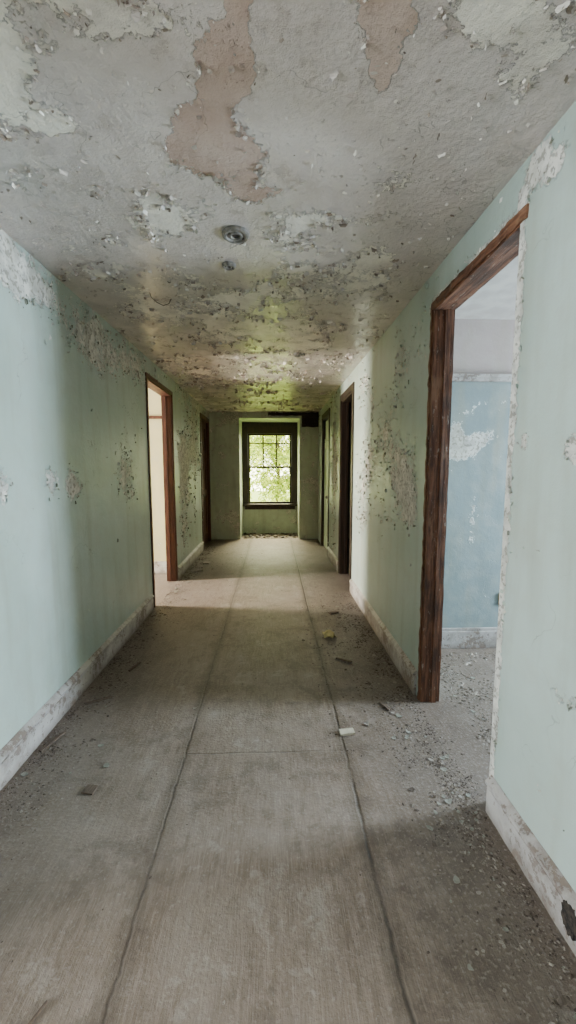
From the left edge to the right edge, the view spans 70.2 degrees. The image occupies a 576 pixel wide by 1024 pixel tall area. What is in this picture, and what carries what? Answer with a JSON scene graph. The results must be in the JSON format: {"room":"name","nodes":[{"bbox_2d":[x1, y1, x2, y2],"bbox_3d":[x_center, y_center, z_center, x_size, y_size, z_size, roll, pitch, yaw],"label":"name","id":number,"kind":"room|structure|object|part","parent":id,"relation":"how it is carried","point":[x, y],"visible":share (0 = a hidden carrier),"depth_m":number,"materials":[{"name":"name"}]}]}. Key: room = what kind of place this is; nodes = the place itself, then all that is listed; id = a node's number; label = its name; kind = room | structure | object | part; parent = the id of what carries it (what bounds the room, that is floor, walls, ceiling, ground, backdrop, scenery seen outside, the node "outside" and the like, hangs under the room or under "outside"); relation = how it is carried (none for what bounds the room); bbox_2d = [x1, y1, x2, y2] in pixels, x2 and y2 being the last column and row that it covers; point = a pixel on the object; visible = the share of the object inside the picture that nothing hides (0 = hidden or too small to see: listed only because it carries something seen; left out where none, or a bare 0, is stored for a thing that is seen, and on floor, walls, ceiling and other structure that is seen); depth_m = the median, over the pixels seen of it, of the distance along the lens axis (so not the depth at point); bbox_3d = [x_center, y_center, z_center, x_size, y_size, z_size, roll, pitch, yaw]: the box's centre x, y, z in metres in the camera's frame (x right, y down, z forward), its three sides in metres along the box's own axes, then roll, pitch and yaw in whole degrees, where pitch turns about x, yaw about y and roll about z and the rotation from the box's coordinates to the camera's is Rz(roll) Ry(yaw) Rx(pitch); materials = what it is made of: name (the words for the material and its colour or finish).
{"room":"abandoned building corridor","nodes":[
{"label":"abandoned building corridor","id":0,"kind":"room"},
{"bbox_2d":[0,229,211,749],"bbox_3d":[-1.457,-0.114,2.752,0.120,2.640,11.600,0,6,-2],"label":"wall","id":1,"kind":"structure","parent":0,"point":[61,559],"depth_m":2.56,"materials":[{"name":"teal paint"}]},
{"bbox_2d":[0,594,153,790],"bbox_3d":[-1.379,1.125,2.762,0.027,0.174,3.250,0,6,-2],"label":"baseboard","id":2,"kind":"structure","parent":1,"relation":"attached to","point":[29,737],"depth_m":2.48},
{"bbox_2d":[0,244,211,610],"bbox_3d":[-1.458,-0.419,4.759,0.031,2.422,7.547,0,6,-2],"label":"flakes","id":3,"kind":"object","parent":1,"relation":"attached to","point":[86,311],"visible":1,"depth_m":3.55,"materials":[{"name":"grey paint"}]},
{"bbox_2d":[145,372,177,606],"bbox_3d":[-1.529,-0.253,4.848,0.136,2.471,1.101,0,6,-2],"label":"door frame","id":4,"kind":"structure","parent":1,"relation":"in","point":[166,395],"depth_m":5.29,"materials":[{"name":"wood"}]},
{"bbox_3d":[-1.450,-0.197,4.322,0.016,2.470,0.039,0,6,-2],"label":"casing","id":5,"kind":"part","parent":4,"relation":"part of","materials":[{"name":"wood"}]},
{"bbox_3d":[-1.469,-1.463,4.721,0.016,0.039,1.100,0,6,-2],"label":"head casing","id":6,"kind":"part","parent":4,"relation":"part of","materials":[{"name":"brown wood"}]},
{"bbox_3d":[-1.489,-0.310,5.378,0.016,2.470,0.039,0,6,-2],"label":"casing","id":7,"kind":"part","parent":4,"relation":"part of","materials":[{"name":"brown wood"}]},
{"bbox_2d":[178,541,203,578],"bbox_3d":[-1.519,0.719,6.548,0.028,0.174,1.970,0,6,-2],"label":"baseboard","id":8,"kind":"structure","parent":1,"relation":"attached to","point":[186,563],"depth_m":6.28,"materials":[{"name":"white wood"}]},
{"bbox_2d":[200,413,210,544],"bbox_3d":[-1.627,-0.586,7.903,0.166,2.482,0.972,0,6,-2],"label":"door","id":9,"kind":"structure","parent":1,"relation":"in","point":[204,421],"depth_m":8.13,"materials":[{"name":"brown wood"}]},
{"bbox_3d":[-1.565,-0.538,7.457,0.016,2.481,0.070,0,6,-2],"label":"casing","id":10,"kind":"part","parent":9,"relation":"part of","materials":[{"name":"wood"}]},
{"bbox_3d":[-1.582,-1.785,7.777,0.016,0.070,0.971,0,6,-2],"label":"head casing","id":11,"kind":"part","parent":9,"relation":"part of","materials":[{"name":"brown wood"}]},
{"bbox_3d":[-1.599,-0.634,8.353,0.017,2.480,0.070,0,6,-2],"label":"casing","id":12,"kind":"part","parent":9,"relation":"part of","materials":[{"name":"wood"}]},
{"bbox_2d":[148,388,165,560],"bbox_3d":[-3.320,-0.433,5.728,3.385,2.640,0.122,0,6,-2],"label":"wall","id":13,"kind":"structure","parent":0,"point":[154,399],"depth_m":5.71,"materials":[{"name":"beige paint"}]},
{"bbox_2d":[149,416,161,418],"bbox_3d":[-3.317,-1.290,5.558,3.385,0.040,0.034,0,6,-2],"label":"trim","id":14,"kind":"structure","parent":13,"relation":"attached to","point":[150,417],"depth_m":5.60,"materials":[{"name":"brown wood"}]},
{"bbox_2d":[154,561,166,573],"bbox_3d":[-3.317,0.798,5.787,3.385,0.180,0.024,0,6,-2],"label":"baseboard","id":15,"kind":"structure","parent":13,"relation":"attached to","point":[159,566],"depth_m":5.83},
{"bbox_2d":[209,412,351,538],"bbox_3d":[-0.633,-0.789,9.048,9.400,2.640,1.005,0,6,-2],"label":"wall","id":16,"kind":"structure","parent":0,"point":[225,429],"depth_m":8.56,"materials":[{"name":"paint"}]},
{"bbox_2d":[243,506,296,532],"bbox_3d":[-0.415,-0.772,9.451,1.245,2.520,0.223,0,6,-2],"label":"wall","id":17,"kind":"structure","parent":16,"relation":"in","point":[254,520],"depth_m":9.45,"materials":[{"name":"paint"}]},
{"bbox_2d":[242,422,296,508],"bbox_3d":[-0.410,-1.037,9.294,1.245,1.960,0.200,0,6,-2],"label":"window","id":18,"kind":"structure","parent":17,"relation":"attached to","point":[249,429],"depth_m":9.28,"materials":[{"name":"brown wood"}]},
{"bbox_3d":[-0.410,-0.127,9.391,1.245,0.130,0.200,0,6,-2],"label":"sill","id":19,"kind":"part","parent":18,"relation":"part of","materials":[{"name":"brown wood"}]},
{"bbox_3d":[-0.413,-1.387,9.322,0.985,0.770,0.030,0,6,-2],"label":"sash","id":20,"kind":"part","parent":18,"relation":"part of","materials":[{"name":"brown wood"}]},
{"bbox_3d":[-0.411,-0.617,9.369,0.985,0.850,0.030,0,6,-2],"label":"sash","id":21,"kind":"part","parent":18,"relation":"part of","materials":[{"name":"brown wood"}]},
{"bbox_2d":[268,412,301,415],"bbox_3d":[-0.052,-2.007,8.404,0.718,0.082,0.078,0,6,-2],"label":"trim","id":22,"kind":"structure","parent":16,"relation":"attached to","point":[269,413],"depth_m":8.38,"materials":[{"name":"black wood"}]},
{"bbox_2d":[301,412,318,426],"bbox_3d":[0.452,-1.893,8.412,0.349,0.309,0.119,0,6,-2],"label":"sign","id":23,"kind":"structure","parent":16,"relation":"attached to","point":[310,419],"depth_m":8.37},
{"bbox_2d":[0,533,575,1023],"bbox_3d":[-0.417,1.251,3.339,9.800,0.200,12.800,0,6,-2],"label":"floor","id":24,"kind":"structure","parent":0,"point":[298,956],"depth_m":1.64,"materials":[{"name":"grey concrete"}]},
{"bbox_2d":[28,1000,47,1023],"bbox_3d":[-0.691,1.382,1.129,0.007,0.005,0.060,2,7,22],"label":"stick","id":25,"kind":"object","parent":24,"relation":"on","point":[46,1001],"visible":1,"depth_m":1.13,"materials":[{"name":"brown wood"}]},
{"bbox_2d":[39,732,65,751],"bbox_3d":[-1.293,1.260,2.251,0.020,0.010,0.162,2,6,16],"label":"wood lath","id":26,"kind":"object","parent":24,"relation":"on","point":[52,741],"visible":1,"depth_m":2.24,"materials":[{"name":"wood"}]},
{"bbox_2d":[81,784,98,794],"bbox_3d":[-0.926,1.297,1.916,0.056,0.008,0.052,1,6,8],"label":"scrap","id":27,"kind":"object","parent":24,"relation":"on","point":[89,789],"visible":1,"depth_m":1.91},
{"bbox_2d":[85,696,111,704],"bbox_3d":[-1.223,1.217,2.652,0.162,0.010,0.018,-4,7,-31],"label":"wood lath","id":28,"kind":"object","parent":24,"relation":"on","point":[108,697],"visible":1,"depth_m":2.64,"materials":[{"name":"wood"}]},
{"bbox_2d":[128,662,140,671],"bbox_3d":[-1.159,1.169,3.102,0.016,0.010,0.142,1,6,13],"label":"wood lath","id":29,"kind":"object","parent":24,"relation":"on","point":[138,663],"visible":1,"depth_m":3.09,"materials":[{"name":"brown wood"}]},
{"bbox_2d":[190,568,202,572],"bbox_3d":[-1.336,0.854,5.981,0.163,0.023,0.103,-4,7,-31],"label":"scrap","id":30,"kind":"object","parent":24,"relation":"on","point":[200,569],"visible":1,"depth_m":5.95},
{"bbox_2d":[242,532,295,538],"bbox_3d":[-0.408,0.514,9.079,1.229,0.042,0.743,0,6,-2],"label":"crumbs","id":31,"kind":"object","parent":24,"relation":"on","point":[245,533],"visible":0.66,"depth_m":9.06,"materials":[{"name":"grey"}]},
{"bbox_2d":[0,542,575,1023],"bbox_3d":[-0.253,1.006,4.631,2.420,0.012,7.806,0,6,-2],"label":"debris","id":32,"kind":"object","parent":24,"relation":"on","point":[532,913],"visible":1,"depth_m":1.98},
{"bbox_2d":[322,630,335,637],"bbox_3d":[0.368,1.095,3.673,0.119,0.039,0.141,0,6,-2],"label":"crumpled paper","id":33,"kind":"object","parent":24,"relation":"on","point":[328,633],"visible":1,"depth_m":3.67,"materials":[{"name":"yellow paper"}]},
{"bbox_2d":[336,657,351,661],"bbox_3d":[0.438,1.157,3.210,0.131,0.010,0.018,3,7,29],"label":"wood lath","id":34,"kind":"object","parent":24,"relation":"on","point":[336,657],"visible":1,"depth_m":3.21,"materials":[{"name":"wood"}]},
{"bbox_2d":[339,728,354,735],"bbox_3d":[0.335,1.250,2.330,0.084,0.014,0.048,-1,6,-8],"label":"scrap","id":35,"kind":"object","parent":24,"relation":"on","point":[346,731],"visible":1,"depth_m":2.32,"materials":[{"name":"white paint"}]},
{"bbox_2d":[379,701,390,710],"bbox_3d":[0.611,1.224,2.589,0.020,0.010,0.098,-3,7,-26],"label":"wood lath","id":36,"kind":"object","parent":24,"relation":"on","point":[380,702],"visible":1,"depth_m":2.58,"materials":[{"name":"wood"}]},
{"bbox_2d":[453,875,459,883],"bbox_3d":[0.616,1.344,1.500,0.024,0.006,0.027,0,6,-3],"label":"chip","id":37,"kind":"object","parent":24,"relation":"on","point":[456,879],"visible":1,"depth_m":1.50,"materials":[{"name":"white paint"}]},
{"bbox_2d":[440,652,495,753],"bbox_3d":[2.289,1.234,2.509,2.498,0.010,1.766,0,6,-2],"label":"crumbs","id":38,"kind":"object","parent":24,"relation":"on","point":[469,654],"visible":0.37,"depth_m":2.81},
{"bbox_2d":[496,918,502,924],"bbox_3d":[0.702,1.359,1.360,0.022,0.007,0.016,4,7,31],"label":"chip","id":39,"kind":"object","parent":24,"relation":"on","point":[498,921],"visible":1,"depth_m":1.36,"materials":[{"name":"grey paint"}]},
{"bbox_2d":[523,910,528,916],"bbox_3d":[0.803,1.356,1.384,0.022,0.008,0.016,-4,7,-30],"label":"chip","id":40,"kind":"object","parent":24,"relation":"on","point":[526,913],"visible":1,"depth_m":1.39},
{"bbox_2d":[553,997,561,1005],"bbox_3d":[0.760,1.380,1.156,0.023,0.008,0.016,-1,6,-7],"label":"chip","id":41,"kind":"object","parent":24,"relation":"on","point":[557,1001],"visible":1,"depth_m":1.16,"materials":[{"name":"beige paint"}]},
{"bbox_2d":[0,0,575,411],"bbox_3d":[-0.278,-1.431,2.654,2.250,0.013,11.600,0,6,-2],"label":"ceiling","id":42,"kind":"structure","parent":0,"point":[294,81],"depth_m":1.47,"materials":[{"name":"paint"}]},
{"bbox_2d":[222,261,235,270],"bbox_3d":[-0.333,-1.388,2.315,0.078,0.018,0.078,0,6,-2],"label":"recessed light","id":43,"kind":"object","parent":42,"relation":"in","point":[227,265],"visible":1,"depth_m":2.30,"materials":[{"name":"grey metal"}]},
{"bbox_2d":[222,225,249,243],"bbox_3d":[-0.255,-1.355,2.009,0.139,0.018,0.139,0,6,-2],"label":"recessed light","id":44,"kind":"object","parent":42,"relation":"in","point":[235,234],"visible":1,"depth_m":1.99,"materials":[{"name":"grey metal"}]},
{"bbox_2d":[0,0,575,413],"bbox_3d":[-0.347,-1.619,4.598,2.232,0.049,7.716,0,6,-2],"label":"flakes","id":45,"kind":"object","parent":42,"relation":"attached to","point":[136,16],"visible":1,"depth_m":2.14,"materials":[{"name":"grey paint"}]},
{"bbox_2d":[293,353,304,357],"bbox_3d":[0.113,-1.584,4.142,0.122,0.018,0.122,0,6,-2],"label":"recessed light","id":46,"kind":"object","parent":42,"relation":"in","point":[298,355],"visible":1,"depth_m":4.12,"materials":[{"name":"grey metal"}]},
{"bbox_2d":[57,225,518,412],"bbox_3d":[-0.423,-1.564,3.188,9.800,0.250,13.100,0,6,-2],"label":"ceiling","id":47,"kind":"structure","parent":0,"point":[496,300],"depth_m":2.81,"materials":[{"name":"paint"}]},
{"bbox_2d":[318,101,575,892],"bbox_3d":[0.902,-0.123,2.838,0.120,2.640,11.600,0,6,-2],"label":"wall","id":48,"kind":"structure","parent":0,"point":[535,738],"depth_m":1.55,"materials":[{"name":"teal paint"}]},
{"bbox_2d":[321,408,329,551],"bbox_3d":[0.713,-0.539,7.416,0.167,2.491,1.042,0,6,-2],"label":"door","id":49,"kind":"structure","parent":48,"relation":"in","point":[325,451],"depth_m":7.71,"materials":[{"name":"brown wood"}]},
{"bbox_3d":[0.651,-0.590,7.892,0.016,2.490,0.080,0,6,-2],"label":"casing","id":50,"kind":"part","parent":49,"relation":"part of","materials":[{"name":"brown wood"}]},
{"bbox_3d":[0.669,-1.738,7.286,0.016,0.079,1.041,0,6,-2],"label":"head casing","id":51,"kind":"part","parent":49,"relation":"part of","materials":[{"name":"brown wood"}]},
{"bbox_3d":[0.686,-0.487,6.936,0.017,2.491,0.080,0,6,-2],"label":"casing","id":52,"kind":"part","parent":49,"relation":"part of","materials":[{"name":"brown wood"}]},
{"bbox_2d":[327,546,337,571],"bbox_3d":[0.700,0.727,6.479,0.028,0.174,1.070,0,6,-2],"label":"baseboard","id":53,"kind":"structure","parent":48,"relation":"attached to","point":[330,554],"depth_m":6.39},
{"bbox_2d":[338,382,354,590],"bbox_3d":[0.805,-0.316,5.340,0.136,2.492,0.962,0,6,-2],"label":"door frame","id":54,"kind":"structure","parent":48,"relation":"in","point":[347,397],"depth_m":5.68,"materials":[{"name":"brown wood"}]},
{"bbox_3d":[0.729,-0.363,5.776,0.016,2.491,0.079,0,6,-2],"label":"casing","id":55,"kind":"part","parent":54,"relation":"part of","materials":[{"name":"brown wood"}]},
{"bbox_3d":[0.746,-1.515,5.209,0.016,0.079,0.961,0,6,-2],"label":"head casing","id":56,"kind":"part","parent":54,"relation":"part of","materials":[{"name":"brown wood"}]},
{"bbox_3d":[0.762,-0.269,4.899,0.016,2.491,0.080,0,6,-2],"label":"casing","id":57,"kind":"part","parent":54,"relation":"part of","materials":[{"name":"brown wood"}]},
{"bbox_2d":[349,579,416,694],"bbox_3d":[0.797,1.009,3.846,0.027,0.173,2.270,0,6,-2],"label":"baseboard","id":58,"kind":"structure","parent":48,"relation":"attached to","point":[407,670],"depth_m":3.34,"materials":[{"name":"white wood"}]},
{"bbox_2d":[317,130,575,830],"bbox_3d":[0.755,-0.425,4.875,0.036,2.432,7.480,0,6,-2],"label":"flakes","id":59,"kind":"object","parent":48,"relation":"attached to","point":[549,178],"visible":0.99,"depth_m":3.18,"materials":[{"name":"grey paint"}]},
{"bbox_2d":[417,203,528,702],"bbox_3d":[0.925,0.041,2.103,0.136,2.474,0.928,0,6,-2],"label":"door frame","id":60,"kind":"structure","parent":48,"relation":"in","point":[504,247],"depth_m":2.47,"materials":[{"name":"brown wood"}]},
{"bbox_3d":[0.850,-0.003,2.547,0.020,2.465,0.031,0,6,-2],"label":"casing","id":61,"kind":"part","parent":60,"relation":"part of","materials":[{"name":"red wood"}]},
{"bbox_3d":[0.867,-1.163,1.970,0.020,0.052,0.924,0,6,-2],"label":"head casing","id":62,"kind":"part","parent":60,"relation":"part of","materials":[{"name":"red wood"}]},
{"bbox_2d":[485,774,575,956],"bbox_3d":[0.887,1.273,1.387,0.028,0.174,0.820,0,6,-2],"label":"baseboard","id":63,"kind":"structure","parent":48,"relation":"attached to","point":[539,869],"depth_m":1.48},
{"bbox_2d":[561,900,575,940],"bbox_3d":[0.882,1.274,1.278,0.013,0.106,0.076,0,6,-2],"label":"hole","id":64,"kind":"object","parent":48,"relation":"attached to","point":[568,915],"depth_m":1.28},
{"bbox_2d":[442,319,514,627],"bbox_3d":[2.510,-0.184,3.401,3.135,2.640,0.126,0,6,-2],"label":"wall","id":65,"kind":"structure","parent":0,"point":[480,411],"depth_m":3.29,"materials":[{"name":"blue paint"}]},
{"bbox_2d":[441,627,496,648],"bbox_3d":[2.512,1.049,3.463,3.135,0.175,0.024,0,6,-2],"label":"baseboard","id":66,"kind":"structure","parent":65,"relation":"attached to","point":[475,637],"depth_m":3.42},
{"bbox_2d":[452,373,511,381],"bbox_3d":[2.513,-1.048,3.228,3.135,0.055,0.044,0,6,-2],"label":"trim","id":67,"kind":"structure","parent":65,"relation":"attached to","point":[456,377],"depth_m":3.18,"materials":[{"name":"white wood"}]},
{"label":"outside","id":68,"kind":"structure","parent":0,"visible":0},
{"bbox_2d":[250,491,289,501],"bbox_3d":[-1.004,-0.334,27.503,50.000,0.200,35.200,0,6,-2],"label":"ground","id":69,"kind":"structure","parent":68,"point":[255,495],"depth_m":36.22,"materials":[{"name":"green plant"}]},
{"bbox_2d":[250,436,270,498],"bbox_3d":[-1.954,-1.386,12.927,2.512,5.000,2.587,-4,7,-33],"label":"tree","id":70,"kind":"object","parent":69,"relation":"on","point":[253,454],"visible":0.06,"depth_m":12.73,"materials":[{"name":"green plant"}]},
{"bbox_2d":[250,436,289,501],"bbox_3d":[-0.613,-2.200,17.355,3.470,5.674,2.833,0,6,1],"label":"tree","id":71,"kind":"object","parent":69,"relation":"on","point":[265,480],"visible":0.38,"depth_m":16.95,"materials":[{"name":"green plant"}]},
{"bbox_2d":[278,436,289,491],"bbox_3d":[1.078,-1.656,14.262,2.783,5.252,2.502,1,6,7],"label":"tree","id":72,"kind":"object","parent":69,"relation":"on","point":[280,461],"visible":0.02,"depth_m":13.75,"materials":[{"name":"green plant"}]}
]}

